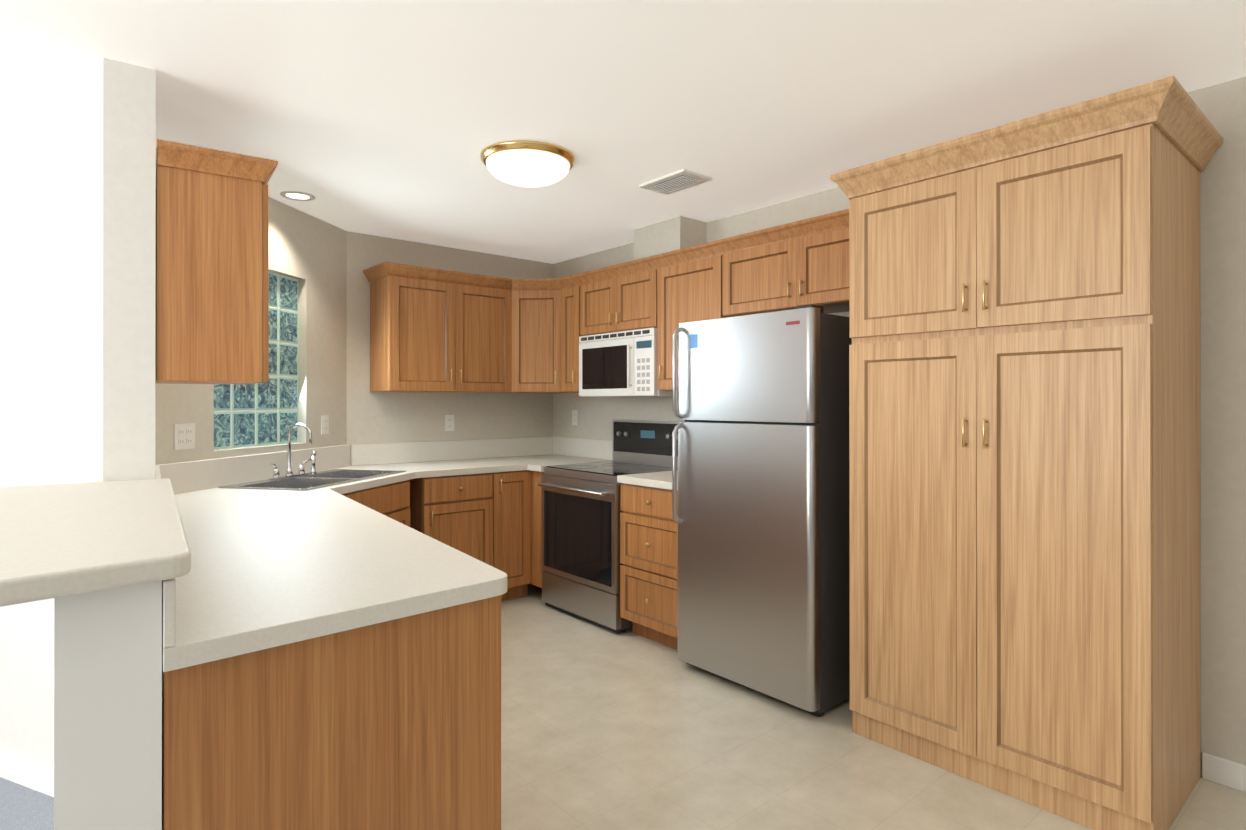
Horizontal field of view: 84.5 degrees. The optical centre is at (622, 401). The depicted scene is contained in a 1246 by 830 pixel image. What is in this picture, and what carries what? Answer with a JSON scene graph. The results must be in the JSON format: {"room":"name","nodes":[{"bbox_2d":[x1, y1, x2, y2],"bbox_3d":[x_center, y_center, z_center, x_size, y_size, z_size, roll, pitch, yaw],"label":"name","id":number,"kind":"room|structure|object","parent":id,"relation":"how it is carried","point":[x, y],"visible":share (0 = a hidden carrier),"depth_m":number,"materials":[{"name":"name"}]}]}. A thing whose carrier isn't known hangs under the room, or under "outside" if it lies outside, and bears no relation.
{"room":"kitchen","nodes":[
{"label":"kitchen","id":0,"kind":"room"},
{"bbox_2d":[0,57,155,764],"bbox_3d":[-2.496,0.108,2.666,1.102,2.440,1.780,0,0,-40],"label":"wall","id":1,"kind":"structure","parent":0,"point":[77,252],"depth_m":2.29,"materials":[{"name":"white paint"}]},
{"bbox_2d":[0,747,53,796],"bbox_3d":[-2.556,1.275,2.577,1.898,0.094,0.014,0,0,23],"label":"baseboard","id":2,"kind":"structure","parent":1,"relation":"attached to","point":[28,772],"depth_m":2.35,"materials":[{"name":"white wood"}]},
{"bbox_2d":[54,580,161,829],"bbox_3d":[-1.228,0.812,1.682,0.140,1.030,1.381,0,0,-35],"label":"wall","id":3,"kind":"structure","parent":0,"point":[107,709],"depth_m":1.11,"materials":[{"name":"white paint"}]},
{"bbox_2d":[0,478,190,606],"bbox_3d":[-1.280,0.276,1.568,0.442,0.040,1.507,0,0,-35],"label":"bar","id":4,"kind":"object","parent":3,"relation":"on","point":[60,540],"visible":1,"depth_m":1.28,"materials":[{"name":"laminate"}]},
{"bbox_2d":[155,148,346,702],"bbox_3d":[-2.004,0.110,3.799,0.200,2.440,1.665,0,0,10],"label":"wall","id":5,"kind":"structure","parent":0,"point":[308,252],"depth_m":4.04,"materials":[{"name":"paint"}]},
{"bbox_2d":[174,423,194,449],"bbox_3d":[-2.009,0.159,3.143,0.008,0.116,0.118,0,0,10],"label":"outlet","id":6,"kind":"object","parent":5,"relation":"attached to","point":[184,436],"visible":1,"depth_m":3.14,"materials":[{"name":"white plastic"}]},
{"bbox_2d":[155,147,273,384],"bbox_3d":[-1.557,-0.446,2.584,0.380,0.750,0.478,0,0,-40],"label":"upper cabinet","id":7,"kind":"object","parent":5,"relation":"attached to","point":[212,284],"depth_m":2.39,"materials":[{"name":"brown wood"}]},
{"bbox_2d":[214,272,297,449],"bbox_3d":[-2.016,-0.240,3.692,0.091,0.957,0.717,0,0,10],"label":"window","id":8,"kind":"structure","parent":5,"relation":"in","point":[259,414],"depth_m":3.81,"materials":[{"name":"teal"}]},
{"bbox_2d":[321,415,328,433],"bbox_3d":[-1.829,0.141,4.208,0.008,0.116,0.072,0,0,10],"label":"outlet","id":9,"kind":"object","parent":5,"relation":"attached to","point":[324,424],"visible":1,"depth_m":4.20,"materials":[{"name":"white plastic"}]},
{"bbox_2d":[347,231,552,465],"bbox_3d":[-1.271,0.112,4.988,1.740,2.440,0.150,0,0,-40],"label":"wall","id":10,"kind":"structure","parent":0,"point":[383,417],"depth_m":4.78,"materials":[{"name":"paint"}]},
{"bbox_2d":[367,267,510,392],"bbox_3d":[-1.229,-0.443,4.700,0.888,0.750,0.339,0,0,-40],"label":"upper cabinet","id":11,"kind":"object","parent":10,"relation":"attached to","point":[435,330],"depth_m":4.52,"materials":[{"name":"brown wood"}]},
{"bbox_2d":[445,415,453,430],"bbox_3d":[-1.242,0.152,4.908,0.072,0.116,0.008,0,0,-40],"label":"outlet","id":12,"kind":"object","parent":10,"relation":"attached to","point":[449,422],"visible":1,"depth_m":4.91,"materials":[{"name":"white plastic"}]},
{"bbox_2d":[0,0,1245,263],"bbox_3d":[-0.912,-1.140,-0.107,8.300,0.050,9.200,0,0,-40],"label":"ceiling","id":13,"kind":"structure","parent":0,"point":[388,118],"depth_m":2.39,"materials":[{"name":"paint"}]},
{"bbox_2d":[280,191,314,200],"bbox_3d":[-1.748,-1.106,3.684,0.170,0.008,0.170,0,0,-40],"label":"recessed light","id":14,"kind":"object","parent":13,"relation":"in","point":[298,195],"visible":1,"depth_m":3.68,"materials":[{"name":"white"}]},
{"bbox_2d":[480,140,575,187],"bbox_3d":[-0.431,-1.053,3.124,0.430,0.115,0.430,0,0,-40],"label":"flush ceiling light","id":15,"kind":"object","parent":13,"relation":"attached to","point":[526,163],"visible":1,"depth_m":3.00,"materials":[{"name":"white glass"}]},
{"bbox_2d":[639,169,711,194],"bbox_3d":[0.262,-1.102,3.451,0.200,0.016,0.320,0,0,-40],"label":"ceiling vent","id":16,"kind":"object","parent":13,"relation":"in","point":[676,181],"visible":1,"depth_m":3.42,"materials":[{"name":"white plastic"}]},
{"bbox_2d":[634,216,706,259],"bbox_3d":[0.293,-0.995,4.318,0.230,0.228,0.420,0,0,-40],"label":"chase","id":17,"kind":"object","parent":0,"point":[671,234],"depth_m":4.19,"materials":[{"name":"paint"}]},
{"bbox_2d":[162,584,1245,829],"bbox_3d":[-0.912,1.350,-0.111,8.300,0.050,9.200,0,0,-40],"label":"floor","id":18,"kind":"structure","parent":0,"point":[602,728],"depth_m":2.54,"materials":[{"name":"tile"}]},
{"bbox_2d":[0,777,53,829],"bbox_3d":[-1.980,1.320,-1.348,5.070,0.006,8.700,0,0,-40],"label":"floor carpet","id":19,"kind":"object","parent":18,"relation":"on","point":[23,807],"depth_m":2.23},
{"bbox_2d":[164,574,531,829],"bbox_3d":[-0.694,0.891,1.623,0.728,0.872,0.596,0,0,-40],"label":"base cabinet","id":20,"kind":"object","parent":18,"relation":"on","point":[395,724],"depth_m":1.38,"materials":[{"name":"brown wood"}]},
{"bbox_2d":[155,437,677,671],"bbox_3d":[-0.665,0.365,3.320,2.976,0.180,3.187,0,0,-40],"label":"countertop","id":21,"kind":"structure","parent":20,"relation":"on","point":[272,568],"depth_m":1.91,"materials":[{"name":"laminate"}]},
{"bbox_2d":[268,423,316,479],"bbox_3d":[-1.800,0.262,3.752,0.295,0.293,0.254,0,0,-40],"label":"faucet","id":22,"kind":"object","parent":21,"relation":"on","point":[301,475],"depth_m":3.71,"materials":[{"name":"silver metal"}]},
{"bbox_2d":[218,423,405,490],"bbox_3d":[-1.615,0.347,3.681,0.480,0.464,0.900,0,0,12],"label":"sink","id":23,"kind":"object","parent":21,"relation":"in","point":[301,480],"visible":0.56,"depth_m":3.69,"materials":[{"name":"silver metal"}]},
{"bbox_2d":[341,478,451,545],"bbox_3d":[-1.370,0.894,3.690,0.652,0.872,0.516,0,0,-40],"label":"base cabinet","id":24,"kind":"object","parent":18,"relation":"on","point":[423,505],"depth_m":4.14,"materials":[{"name":"brown wood"}]},
{"bbox_2d":[428,472,495,567],"bbox_3d":[-1.220,0.896,4.515,0.474,0.872,0.629,0,0,-40],"label":"base cabinet","id":25,"kind":"object","parent":18,"relation":"on","point":[473,495],"depth_m":4.35,"materials":[{"name":"brown wood"}]},
{"bbox_2d":[496,470,539,586],"bbox_3d":[-0.918,0.896,4.773,0.321,0.872,0.629,0,0,-40],"label":"base cabinet","id":26,"kind":"object","parent":18,"relation":"on","point":[517,492],"depth_m":4.56,"materials":[{"name":"brown wood"}]},
{"bbox_2d":[537,420,681,632],"bbox_3d":[-0.065,0.728,4.352,0.707,1.205,0.754,0,0,-40],"label":"range","id":27,"kind":"object","parent":18,"relation":"on","point":[580,536],"visible":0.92,"depth_m":4.19,"materials":[{"name":"silver metal"}]},
{"bbox_2d":[620,483,677,649],"bbox_3d":[0.383,0.895,3.897,0.629,0.872,0.505,0,0,-40],"label":"base cabinet","id":28,"kind":"object","parent":18,"relation":"on","point":[648,527],"depth_m":3.71,"materials":[{"name":"brown wood"}]},
{"bbox_2d":[672,305,851,716],"bbox_3d":[0.755,0.463,3.330,0.733,1.732,0.800,0,0,-40],"label":"refrigerator","id":29,"kind":"object","parent":18,"relation":"on","point":[762,518],"visible":0.92,"depth_m":3.01,"materials":[{"name":"silver metal"}]},
{"bbox_2d":[830,75,1222,829],"bbox_3d":[1.460,0.205,2.571,0.708,2.246,1.105,0,0,-40],"label":"pantry cabinet","id":30,"kind":"object","parent":18,"relation":"on","point":[1024,465],"visible":1,"depth_m":2.27,"materials":[{"name":"brown wood"}]},
{"bbox_2d":[553,76,1245,776],"bbox_3d":[2.248,0.108,2.311,0.150,2.440,8.790,0,0,-40],"label":"wall","id":31,"kind":"structure","parent":0,"point":[1223,448],"depth_m":2.40,"materials":[{"name":"paint"}]},
{"bbox_2d":[507,276,566,392],"bbox_3d":[-0.612,-0.470,4.851,0.272,0.797,0.270,0,0,-40],"label":"upper cabinet","id":32,"kind":"object","parent":31,"relation":"attached to","point":[534,302],"depth_m":4.85,"materials":[{"name":"brown wood"}]},
{"bbox_2d":[559,279,578,392],"bbox_3d":[-0.241,-0.443,4.856,0.339,0.750,0.223,0,0,-40],"label":"upper cabinet","id":33,"kind":"object","parent":31,"relation":"attached to","point":[569,291],"depth_m":4.77,"materials":[{"name":"brown wood"}]},
{"bbox_2d":[572,410,577,424],"bbox_3d":[-0.368,0.122,5.264,0.008,0.116,0.072,0,0,-40],"label":"outlet","id":34,"kind":"object","parent":31,"relation":"attached to","point":[574,417],"visible":1,"depth_m":5.26,"materials":[{"name":"white plastic"}]},
{"bbox_2d":[579,263,654,336],"bbox_3d":[0.080,-0.634,4.478,0.339,0.370,0.760,0,0,-40],"label":"upper cabinet","id":35,"kind":"object","parent":31,"relation":"attached to","point":[623,299],"depth_m":4.35,"materials":[{"name":"brown wood"}]},
{"bbox_2d":[579,327,677,396],"bbox_3d":[0.081,-0.239,4.478,0.433,0.410,0.754,0,0,-40],"label":"microwave","id":36,"kind":"object","parent":35,"relation":"attached to","point":[619,364],"visible":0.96,"depth_m":4.32,"materials":[{"name":"white plastic"}]},
{"bbox_2d":[655,247,722,389],"bbox_3d":[0.494,-0.444,3.992,0.339,0.750,0.505,0,0,-40],"label":"upper cabinet","id":37,"kind":"object","parent":31,"relation":"attached to","point":[688,288],"depth_m":3.93,"materials":[{"name":"brown wood"}]},
{"bbox_2d":[723,215,848,317],"bbox_3d":[0.970,-0.640,3.433,0.339,0.360,0.955,0,0,-40],"label":"upper cabinet","id":38,"kind":"object","parent":31,"relation":"attached to","point":[787,270],"depth_m":3.36,"materials":[{"name":"brown wood"}]},
{"bbox_2d":[1202,752,1245,791],"bbox_3d":[3.540,1.281,0.664,0.014,0.090,4.611,0,0,-40],"label":"baseboard","id":39,"kind":"structure","parent":31,"relation":"attached to","point":[1223,771],"depth_m":2.37,"materials":[{"name":"white wood"}]}
]}

